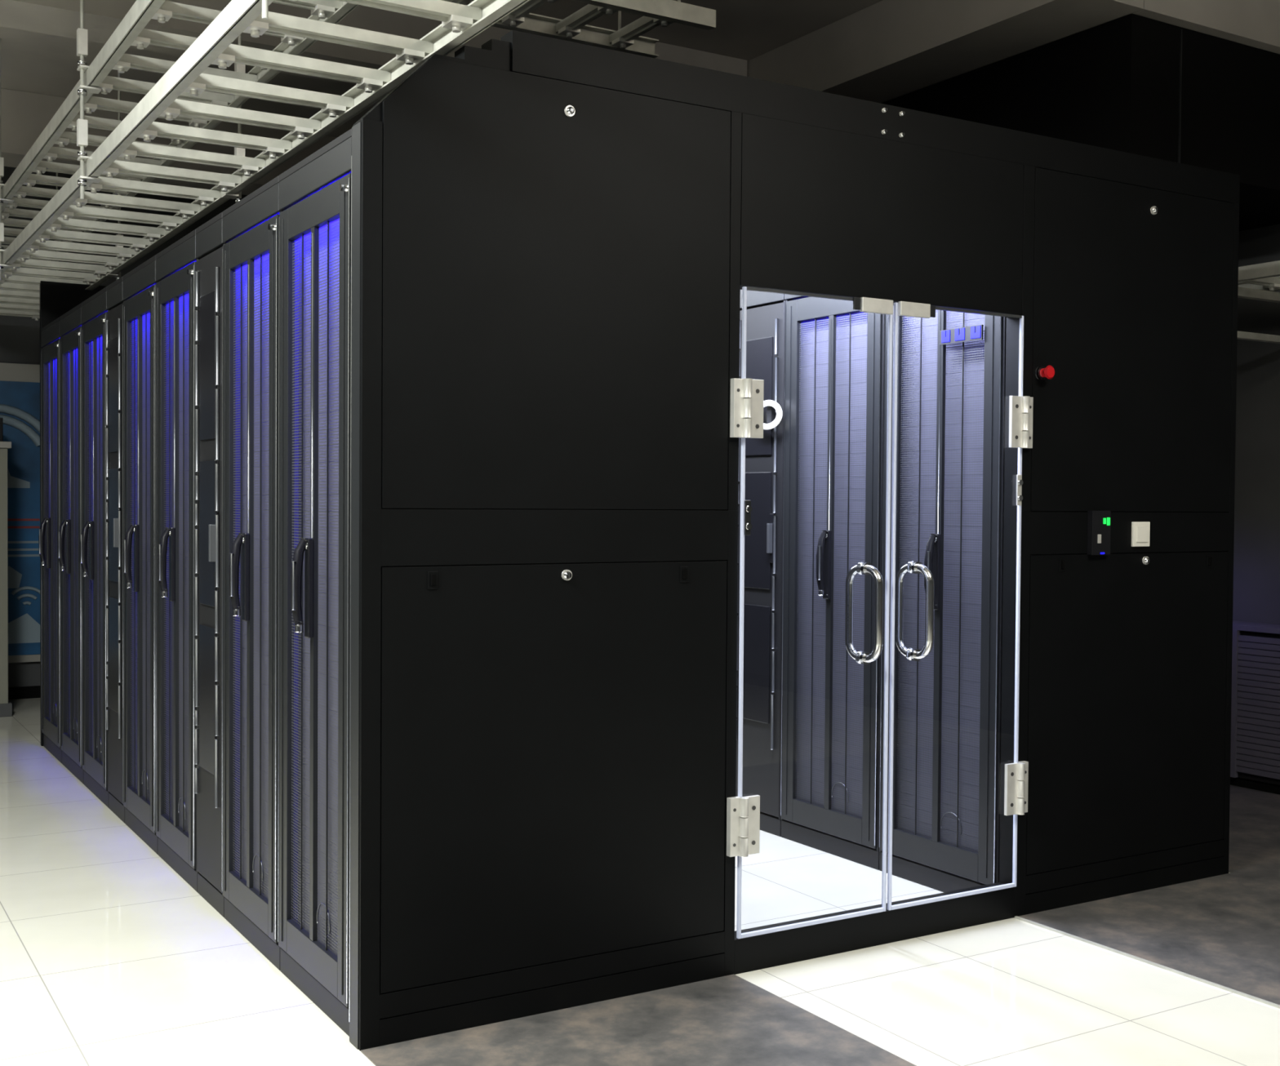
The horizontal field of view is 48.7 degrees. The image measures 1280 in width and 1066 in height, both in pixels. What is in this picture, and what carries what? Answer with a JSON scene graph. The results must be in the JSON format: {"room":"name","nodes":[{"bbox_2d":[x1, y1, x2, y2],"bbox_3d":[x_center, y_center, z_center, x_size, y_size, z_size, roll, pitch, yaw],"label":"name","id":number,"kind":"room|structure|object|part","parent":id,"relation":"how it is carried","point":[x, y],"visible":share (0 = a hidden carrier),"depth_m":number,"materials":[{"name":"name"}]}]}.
{"room":"server room","nodes":[
{"label":"server room","id":0,"kind":"room"},
{"bbox_2d":[0,166,247,687],"bbox_3d":[-4.335,-0.682,9.452,10.000,3.600,0.100,0,1,-31],"label":"wall","id":1,"kind":"structure","parent":0,"point":[20,336],"depth_m":9.54,"materials":[{"name":"paint"}]},
{"bbox_2d":[0,362,39,662],"bbox_3d":[-4.708,-0.128,9.127,2.220,2.000,0.081,0,1,-31],"label":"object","id":2,"kind":"object","parent":1,"relation":"attached to","point":[20,384],"visible":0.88,"depth_m":9.46,"materials":[{"name":"blue"}]},
{"bbox_2d":[8,685,40,699],"bbox_3d":[-4.317,1.078,9.438,10.000,0.080,0.020,0,1,-31],"label":"baseboard","id":3,"kind":"structure","parent":1,"relation":"attached to","point":[20,692],"depth_m":9.53,"materials":[{"name":"paint"}]},
{"bbox_2d":[0,88,337,195],"bbox_3d":[-4.308,-2.264,7.467,7.980,0.348,0.350,0,1,-31],"label":"ceiling beam","id":4,"kind":"structure","parent":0,"point":[24,116],"depth_m":8.00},
{"bbox_2d":[0,0,1259,137],"bbox_3d":[-0.920,-2.389,3.817,10.000,0.100,13.000,0,1,-31],"label":"ceiling","id":5,"kind":"structure","parent":0,"point":[33,62],"depth_m":6.93,"materials":[{"name":"paint"}]},
{"bbox_2d":[0,0,529,321],"bbox_3d":[-1.784,-1.785,5.239,0.593,1.180,8.900,0,1,-31],"label":"tray","id":6,"kind":"object","parent":5,"relation":"hanging from","point":[180,95],"visible":0.91,"depth_m":4.83,"materials":[{"name":"metal"}]},
{"bbox_2d":[0,0,746,85],"bbox_3d":[-2.958,-2.207,5.246,7.980,0.348,0.350,0,1,-31],"label":"ceiling beam","id":7,"kind":"structure","parent":5,"relation":"attached to","point":[61,18],"depth_m":5.95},
{"bbox_2d":[442,0,715,57],"bbox_3d":[-0.332,-2.050,4.769,1.150,0.608,0.412,0,1,-31],"label":"tray","id":8,"kind":"object","parent":5,"relation":"hanging from","point":[575,28],"visible":0.81,"depth_m":4.90,"materials":[{"name":"metal"}]},
{"bbox_2d":[746,0,1143,102],"bbox_3d":[0.146,-2.273,8.191,0.365,0.298,6.440,0,1,-31],"label":"ceiling beam","id":9,"kind":"structure","parent":5,"relation":"attached to","point":[884,51],"depth_m":6.22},
{"bbox_2d":[881,13,1279,231],"bbox_3d":[0.958,-1.841,8.780,1.620,0.580,6.476,0,1,-31],"label":"bulkhead","id":10,"kind":"object","parent":5,"relation":"attached to","point":[1131,83],"visible":0.42,"depth_m":5.87,"materials":[{"name":"paint"}]},
{"bbox_2d":[1132,0,1279,53],"bbox_3d":[2.656,-2.208,5.983,1.620,0.298,0.058,0,1,-31],"label":"ceiling beam","id":11,"kind":"structure","parent":5,"relation":"attached to","point":[1252,23],"depth_m":5.81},
{"bbox_2d":[0,697,1279,1065],"bbox_3d":[-0.947,1.311,3.896,10.000,0.100,13.000,0,1,-31],"label":"floor","id":12,"kind":"structure","parent":0,"point":[108,957],"depth_m":3.98,"materials":[{"name":"tile"}]},
{"bbox_2d":[0,417,12,717],"bbox_3d":[-4.192,0.208,8.801,0.460,1.850,0.440,0,1,-31],"label":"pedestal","id":13,"kind":"object","parent":12,"relation":"on","point":[6,706],"visible":1,"depth_m":8.73,"materials":[{"name":"grey"}]},
{"bbox_2d":[38,317,62,763],"bbox_3d":[-2.679,0.032,7.679,1.098,2.270,0.596,0,1,-31],"label":"rack","id":14,"kind":"object","parent":12,"relation":"on","point":[48,535],"visible":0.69,"depth_m":7.43,"materials":[{"name":"black metal"}]},
{"bbox_3d":[-3.124,0.052,7.410,0.058,0.266,0.034,0,1,-31],"label":"swing handle","id":15,"kind":"part","parent":14,"relation":"part of","materials":[{"name":"black metal"}]},
{"bbox_3d":[-3.088,0.046,7.431,0.001,1.907,0.426,0,1,-31],"label":"perforated panel","id":16,"kind":"part","parent":14,"relation":"part of","materials":[{"name":"metal"}]},
{"bbox_2d":[57,303,83,783],"bbox_3d":[-2.368,0.045,7.167,1.098,2.270,0.596,0,1,-31],"label":"rack","id":17,"kind":"object","parent":12,"relation":"on","point":[70,326],"visible":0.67,"depth_m":6.97,"materials":[{"name":"black metal"}]},
{"bbox_3d":[-2.812,0.065,6.897,0.058,0.266,0.034,0,1,-31],"label":"swing handle","id":18,"kind":"part","parent":17,"relation":"part of","materials":[{"name":"black metal"}]},
{"bbox_3d":[-2.776,0.059,6.919,0.001,1.907,0.426,0,1,-31],"label":"perforated panel","id":19,"kind":"part","parent":17,"relation":"part of","materials":[{"name":"black metal"}]},
{"bbox_2d":[40,280,106,746],"bbox_3d":[-1.840,-0.111,8.566,3.340,2.530,0.046,0,1,-31],"label":"wall","id":20,"kind":"structure","parent":12,"relation":"on","point":[56,299],"depth_m":7.70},
{"bbox_2d":[80,287,108,807],"bbox_3d":[-2.056,0.059,6.654,1.098,2.270,0.596,0,1,-31],"label":"rack","id":21,"kind":"object","parent":12,"relation":"on","point":[94,313],"visible":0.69,"depth_m":6.41,"materials":[{"name":"black metal"}]},
{"bbox_3d":[-2.501,0.078,6.385,0.058,0.266,0.034,0,1,-31],"label":"swing handle","id":22,"kind":"part","parent":21,"relation":"part of","materials":[{"name":"black metal"}]},
{"bbox_3d":[-2.465,0.072,6.406,0.001,1.907,0.426,0,1,-31],"label":"perforated panel","id":23,"kind":"part","parent":21,"relation":"part of","materials":[{"name":"black metal"}]},
{"bbox_2d":[105,276,124,822],"bbox_3d":[-1.797,0.069,6.261,1.064,2.270,0.336,0,1,-31],"label":"cooling unit","id":24,"kind":"object","parent":12,"relation":"on","point":[114,302],"visible":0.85,"depth_m":5.98,"materials":[{"name":"black metal"}]},
{"bbox_2d":[122,255,157,853],"bbox_3d":[-1.568,0.079,5.851,1.098,2.270,0.596,0,1,-31],"label":"rack","id":25,"kind":"object","parent":12,"relation":"on","point":[139,798],"visible":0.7,"depth_m":5.66,"materials":[{"name":"black metal"}]},
{"bbox_3d":[-2.012,0.099,5.581,0.058,0.266,0.034,0,1,-31],"label":"swing handle","id":26,"kind":"part","parent":25,"relation":"part of","materials":[{"name":"black"}]},
{"bbox_3d":[-1.976,0.093,5.603,0.001,1.907,0.426,0,1,-31],"label":"perforated panel","id":27,"kind":"part","parent":25,"relation":"part of","materials":[{"name":"metal"}]},
{"bbox_2d":[155,229,197,892],"bbox_3d":[-1.256,0.092,5.339,1.098,2.270,0.596,0,1,-31],"label":"rack","id":28,"kind":"object","parent":12,"relation":"on","point":[175,796],"visible":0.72,"depth_m":5.09,"materials":[{"name":"black metal"}]},
{"bbox_3d":[-1.701,0.112,5.069,0.058,0.266,0.034,0,1,-31],"label":"swing handle","id":29,"kind":"part","parent":28,"relation":"part of","materials":[{"name":"black"}]},
{"bbox_3d":[-1.665,0.106,5.091,0.001,1.907,0.426,0,1,-31],"label":"perforated panel","id":30,"kind":"part","parent":28,"relation":"part of","materials":[{"name":"metal"}]},
{"bbox_2d":[194,212,224,917],"bbox_3d":[-0.998,0.103,4.946,1.064,2.270,0.336,0,1,-31],"label":"cooling unit","id":31,"kind":"object","parent":12,"relation":"on","point":[209,245],"visible":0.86,"depth_m":4.66,"materials":[{"name":"black metal"}]},
{"bbox_2d":[222,175,280,970],"bbox_3d":[-0.768,0.113,4.536,1.098,2.270,0.596,0,1,-31],"label":"rack","id":32,"kind":"object","parent":12,"relation":"on","point":[250,226],"visible":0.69,"depth_m":4.29,"materials":[{"name":"black metal"}]},
{"bbox_3d":[-1.212,0.133,4.266,0.058,0.266,0.034,0,1,-31],"label":"swing handle","id":33,"kind":"part","parent":32,"relation":"part of","materials":[{"name":"black metal"}]},
{"bbox_3d":[-1.177,0.127,4.288,0.001,1.907,0.426,0,1,-31],"label":"perforated panel","id":34,"kind":"part","parent":32,"relation":"part of","materials":[{"name":"grey metal"}]},
{"bbox_2d":[277,128,351,1036],"bbox_3d":[-0.456,0.126,4.023,1.098,2.270,0.596,0,1,-31],"label":"rack","id":35,"kind":"object","parent":12,"relation":"on","point":[314,293],"visible":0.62,"depth_m":3.78,"materials":[{"name":"black metal"}]},
{"bbox_3d":[-0.901,0.146,3.753,0.058,0.266,0.034,0,1,-31],"label":"swing handle","id":36,"kind":"part","parent":35,"relation":"part of","materials":[{"name":"black metal"}]},
{"bbox_3d":[-0.865,0.140,3.775,0.001,1.907,0.426,0,1,-31],"label":"perforated panel","id":37,"kind":"part","parent":35,"relation":"part of","materials":[{"name":"grey metal"}]},
{"bbox_2d":[360,974,916,1065],"bbox_3d":[0.466,1.295,2.644,1.115,0.004,2.595,0,1,-31],"label":"floor plate","id":38,"kind":"object","parent":12,"relation":"on","point":[727,1020],"visible":1,"depth_m":3.56,"materials":[{"name":"grey concrete"}]},
{"bbox_2d":[735,289,786,836],"bbox_3d":[0.917,0.092,6.087,1.087,2.270,0.375,0,1,-31],"label":"cooling unit","id":39,"kind":"object","parent":12,"relation":"on","point":[766,311],"visible":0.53,"depth_m":5.80,"materials":[{"name":"black metal"}]},
{"bbox_2d":[763,400,782,429],"bbox_3d":[0.526,-0.478,5.723,0.047,0.120,0.184,0,1,-31],"label":"ring light","id":40,"kind":"object","parent":39,"relation":"attached to","point":[772,409],"depth_m":5.71,"materials":[{"name":"white plastic"}]},
{"bbox_2d":[352,30,1239,1051],"bbox_3d":[0.731,-0.017,4.338,3.340,2.560,0.070,0,1,-31],"label":"wall","id":41,"kind":"structure","parent":12,"relation":"on","point":[550,299],"depth_m":3.89,"materials":[{"name":"black metal"}]},
{"bbox_2d":[348,121,360,1049],"bbox_3d":[-0.691,0.136,3.489,0.033,2.270,0.066,0,1,-31],"label":"trim","id":42,"kind":"structure","parent":41,"relation":"attached to","point":[355,389],"depth_m":3.48,"materials":[{"name":"black metal"}]},
{"bbox_2d":[427,571,438,589],"bbox_3d":[-0.517,0.118,3.536,0.028,0.045,0.008,0,1,-31],"label":"panel latch","id":43,"kind":"object","parent":41,"relation":"attached to","point":[433,576],"visible":1,"depth_m":3.53,"materials":[{"name":"black plastic"}]},
{"bbox_2d":[561,569,572,580],"bbox_3d":[-0.190,0.111,3.730,0.029,0.029,0.016,0,1,-31],"label":"lock","id":44,"kind":"object","parent":41,"relation":"attached to","point":[566,575],"visible":1,"depth_m":3.73,"materials":[{"name":"metal"}]},
{"bbox_2d":[564,105,574,116],"bbox_3d":[-0.182,-1.107,3.704,0.029,0.029,0.016,0,1,-31],"label":"lock","id":45,"kind":"object","parent":41,"relation":"attached to","point":[569,110],"visible":1,"depth_m":3.70,"materials":[{"name":"metal"}]},
{"bbox_2d":[680,566,688,582],"bbox_3d":[0.124,0.115,3.926,0.028,0.045,0.008,0,1,-31],"label":"panel latch","id":46,"kind":"object","parent":41,"relation":"attached to","point":[684,571],"visible":1,"depth_m":3.92,"materials":[{"name":"black plastic"}]},
{"bbox_2d":[726,795,759,857],"bbox_3d":[0.300,0.837,4.032,0.100,0.166,0.040,0,1,-31],"label":"hinge","id":47,"kind":"object","parent":41,"relation":"attached to","point":[743,814],"visible":1,"depth_m":4.02,"materials":[{"name":"metal"}]},
{"bbox_2d":[729,377,764,438],"bbox_3d":[0.308,-0.353,4.006,0.100,0.166,0.040,0,1,-31],"label":"hinge","id":48,"kind":"object","parent":41,"relation":"attached to","point":[746,409],"visible":1,"depth_m":3.99,"materials":[{"name":"metal"}]},
{"bbox_2d":[736,286,892,938],"bbox_3d":[0.522,0.230,4.168,0.553,1.860,0.011,0,1,-31],"label":"glass edge","id":49,"kind":"object","parent":41,"relation":"attached to","point":[739,935],"depth_m":4.17,"materials":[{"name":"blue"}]},
{"bbox_3d":[0.528,-0.696,4.148,0.533,0.008,0.011,0,1,-31],"label":"top edge of the glass","id":50,"kind":"part","parent":49,"relation":"part of","materials":[{"name":"clear glass"}]},
{"bbox_2d":[881,107,887,112],"bbox_3d":[0.739,-1.276,4.259,0.013,0.013,0.016,0,1,-31],"label":"lock","id":51,"kind":"object","parent":41,"relation":"attached to","point":[884,109],"visible":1,"depth_m":4.26,"materials":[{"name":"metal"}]},
{"bbox_2d":[881,129,887,134],"bbox_3d":[0.738,-1.211,4.261,0.013,0.013,0.016,0,1,-31],"label":"lock","id":52,"kind":"object","parent":41,"relation":"attached to","point":[883,131],"visible":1,"depth_m":4.26,"materials":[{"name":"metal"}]},
{"bbox_2d":[898,133,904,137],"bbox_3d":[0.798,-1.211,4.297,0.013,0.013,0.016,0,1,-31],"label":"lock","id":53,"kind":"object","parent":41,"relation":"attached to","point":[900,135],"visible":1,"depth_m":4.30,"materials":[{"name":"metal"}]},
{"bbox_2d":[887,302,1023,910],"bbox_3d":[1.002,0.227,4.460,0.546,1.860,0.011,0,1,-31],"label":"glass edge","id":54,"kind":"object","parent":41,"relation":"attached to","point":[890,907],"depth_m":4.34,"materials":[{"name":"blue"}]},
{"bbox_3d":[1.008,-0.699,4.440,0.526,0.008,0.011,0,1,-31],"label":"top edge of the glass","id":55,"kind":"part","parent":54,"relation":"part of","materials":[{"name":"clear glass"}]},
{"bbox_2d":[1004,760,1028,815],"bbox_3d":[1.228,0.831,4.596,0.100,0.166,0.040,0,1,-31],"label":"hinge","id":56,"kind":"object","parent":41,"relation":"attached to","point":[1016,775],"visible":1,"depth_m":4.58,"materials":[{"name":"metal"}]},
{"bbox_2d":[1008,395,1033,448],"bbox_3d":[1.236,-0.359,4.571,0.100,0.166,0.040,0,1,-31],"label":"hinge","id":57,"kind":"object","parent":41,"relation":"attached to","point":[1020,408],"visible":1,"depth_m":4.56,"materials":[{"name":"metal"}]},
{"bbox_2d":[1035,364,1054,379],"bbox_3d":[1.325,-0.524,4.617,0.046,0.046,0.046,0,1,-31],"label":"button","id":58,"kind":"object","parent":41,"relation":"attached to","point":[1041,372],"visible":1,"depth_m":4.61,"materials":[{"name":"red plastic"}]},
{"bbox_2d":[1087,511,1111,555],"bbox_3d":[1.555,-0.001,4.783,0.090,0.150,0.026,0,1,-31],"label":"card reader","id":59,"kind":"object","parent":41,"relation":"attached to","point":[1099,522],"visible":1,"depth_m":4.77,"materials":[{"name":"black plastic"}]},
{"bbox_2d":[1131,521,1150,546],"bbox_3d":[1.738,0.004,4.901,0.086,0.086,0.014,0,1,-31],"label":"wall switch","id":60,"kind":"object","parent":41,"relation":"attached to","point":[1140,531],"visible":1,"depth_m":4.89,"materials":[{"name":"white plastic"}]},
{"bbox_2d":[1142,556,1150,564],"bbox_3d":[1.766,0.096,4.919,0.029,0.029,0.016,0,1,-31],"label":"lock","id":61,"kind":"object","parent":41,"relation":"attached to","point":[1146,560],"visible":1,"depth_m":4.92,"materials":[{"name":"metal"}]},
{"bbox_2d":[1150,206,1158,214],"bbox_3d":[1.787,-1.120,4.901,0.029,0.029,0.016,0,1,-31],"label":"lock","id":62,"kind":"object","parent":41,"relation":"attached to","point":[1154,210],"visible":1,"depth_m":4.90,"materials":[{"name":"metal"}]},
{"label":"glass pane","id":63,"kind":"object","parent":41,"relation":"attached to","visible":0},
{"bbox_2d":[744,500,751,535],"bbox_3d":[0.308,-0.043,4.018,0.020,0.100,0.012,0,1,-31],"label":"strike plate","id":64,"kind":"object","parent":63,"relation":"attached to","point":[748,508],"visible":1,"depth_m":4.01,"materials":[{"name":"black metal"}]},
{"bbox_2d":[844,562,883,664],"bbox_3d":[0.676,0.242,4.262,0.038,0.308,0.161,0,1,-31],"label":"door handle","id":65,"kind":"object","parent":63,"relation":"attached to","point":[861,568],"depth_m":4.24,"materials":[{"name":"silver metal"}]},
{"bbox_2d":[853,297,893,315],"bbox_3d":[0.700,-0.682,4.238,0.147,0.043,0.014,0,1,-31],"label":"fitting","id":66,"kind":"object","parent":63,"relation":"attached to","point":[864,304],"visible":1,"depth_m":4.23,"materials":[{"name":"metal"}]},
{"label":"glass pane","id":67,"kind":"object","parent":41,"relation":"attached to","visible":0},
{"bbox_2d":[895,560,933,661],"bbox_3d":[0.848,0.241,4.367,0.038,0.308,0.161,0,1,-31],"label":"door handle","id":68,"kind":"object","parent":67,"relation":"attached to","point":[915,567],"depth_m":4.35,"materials":[{"name":"silver metal"}]},
{"bbox_2d":[897,301,935,318],"bbox_3d":[0.851,-0.683,4.330,0.147,0.043,0.014,0,1,-31],"label":"fitting","id":69,"kind":"object","parent":67,"relation":"attached to","point":[904,308],"visible":1,"depth_m":4.32,"materials":[{"name":"metal"}]},
{"bbox_2d":[1016,475,1022,505],"bbox_3d":[1.230,-0.139,4.575,0.020,0.100,0.012,0,1,-31],"label":"strike plate","id":70,"kind":"object","parent":67,"relation":"attached to","point":[1019,477],"visible":1,"depth_m":4.57,"materials":[{"name":"metal"}]},
{"bbox_2d":[780,293,884,870],"bbox_3d":[1.146,0.102,5.699,1.098,2.270,0.596,0,1,-31],"label":"rack","id":71,"kind":"object","parent":12,"relation":"on","point":[834,351],"visible":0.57,"depth_m":5.45,"materials":[{"name":"black metal"}]},
{"bbox_3d":[0.702,0.121,5.429,0.058,0.266,0.034,0,1,-31],"label":"swing handle","id":72,"kind":"part","parent":71,"relation":"part of","materials":[{"name":"black metal"}]},
{"bbox_3d":[0.738,0.116,5.451,0.001,1.907,0.426,0,1,-31],"label":"perforated panel","id":73,"kind":"part","parent":71,"relation":"part of","materials":[{"name":"grey metal"}]},
{"bbox_2d":[879,305,1006,892],"bbox_3d":[1.458,0.115,5.186,1.098,2.270,0.596,0,1,-31],"label":"rack","id":74,"kind":"object","parent":12,"relation":"on","point":[951,397],"visible":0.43,"depth_m":4.92,"materials":[{"name":"black metal"}]},
{"bbox_3d":[1.013,0.135,4.917,0.058,0.266,0.034,0,1,-31],"label":"swing handle","id":75,"kind":"part","parent":74,"relation":"part of","materials":[{"name":"black metal"}]},
{"bbox_3d":[1.049,0.129,4.939,0.001,1.907,0.426,0,1,-31],"label":"perforated panel","id":76,"kind":"part","parent":74,"relation":"part of","materials":[{"name":"grey metal"}]},
{"bbox_2d":[939,324,982,345],"bbox_3d":[1.094,-0.675,4.816,0.008,0.050,0.200,0,1,-31],"label":"led display","id":77,"kind":"object","parent":74,"relation":"attached to","point":[972,333],"visible":1,"depth_m":4.81,"materials":[{"name":"blue plastic"}]},
{"bbox_2d":[1014,785,1279,1008],"bbox_3d":[1.275,1.204,7.175,2.735,0.006,9.500,0,1,-31],"label":"floor plate","id":78,"kind":"object","parent":12,"relation":"on","point":[1222,931],"visible":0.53,"depth_m":4.61,"materials":[{"name":"concrete"}]},
{"bbox_2d":[1230,620,1279,794],"bbox_3d":[2.744,0.823,7.181,0.215,0.781,2.440,0,1,-31],"label":"air vent grille","id":79,"kind":"object","parent":78,"relation":"on","point":[1255,752],"visible":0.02,"depth_m":6.71,"materials":[{"name":"black metal"}]},
{"bbox_2d":[1232,48,1279,624],"bbox_3d":[3.382,-0.564,6.479,0.100,3.600,13.000,0,1,-31],"label":"wall","id":80,"kind":"structure","parent":0,"point":[1256,548],"depth_m":6.95,"materials":[{"name":"paint"}]},
{"bbox_2d":[1237,260,1279,343],"bbox_3d":[2.498,-1.055,7.159,0.700,0.300,2.900,0,1,-31],"label":"tray","id":81,"kind":"object","parent":80,"relation":"attached to","point":[1259,282],"visible":0.09,"depth_m":6.46,"materials":[{"name":"metal"}]}
]}

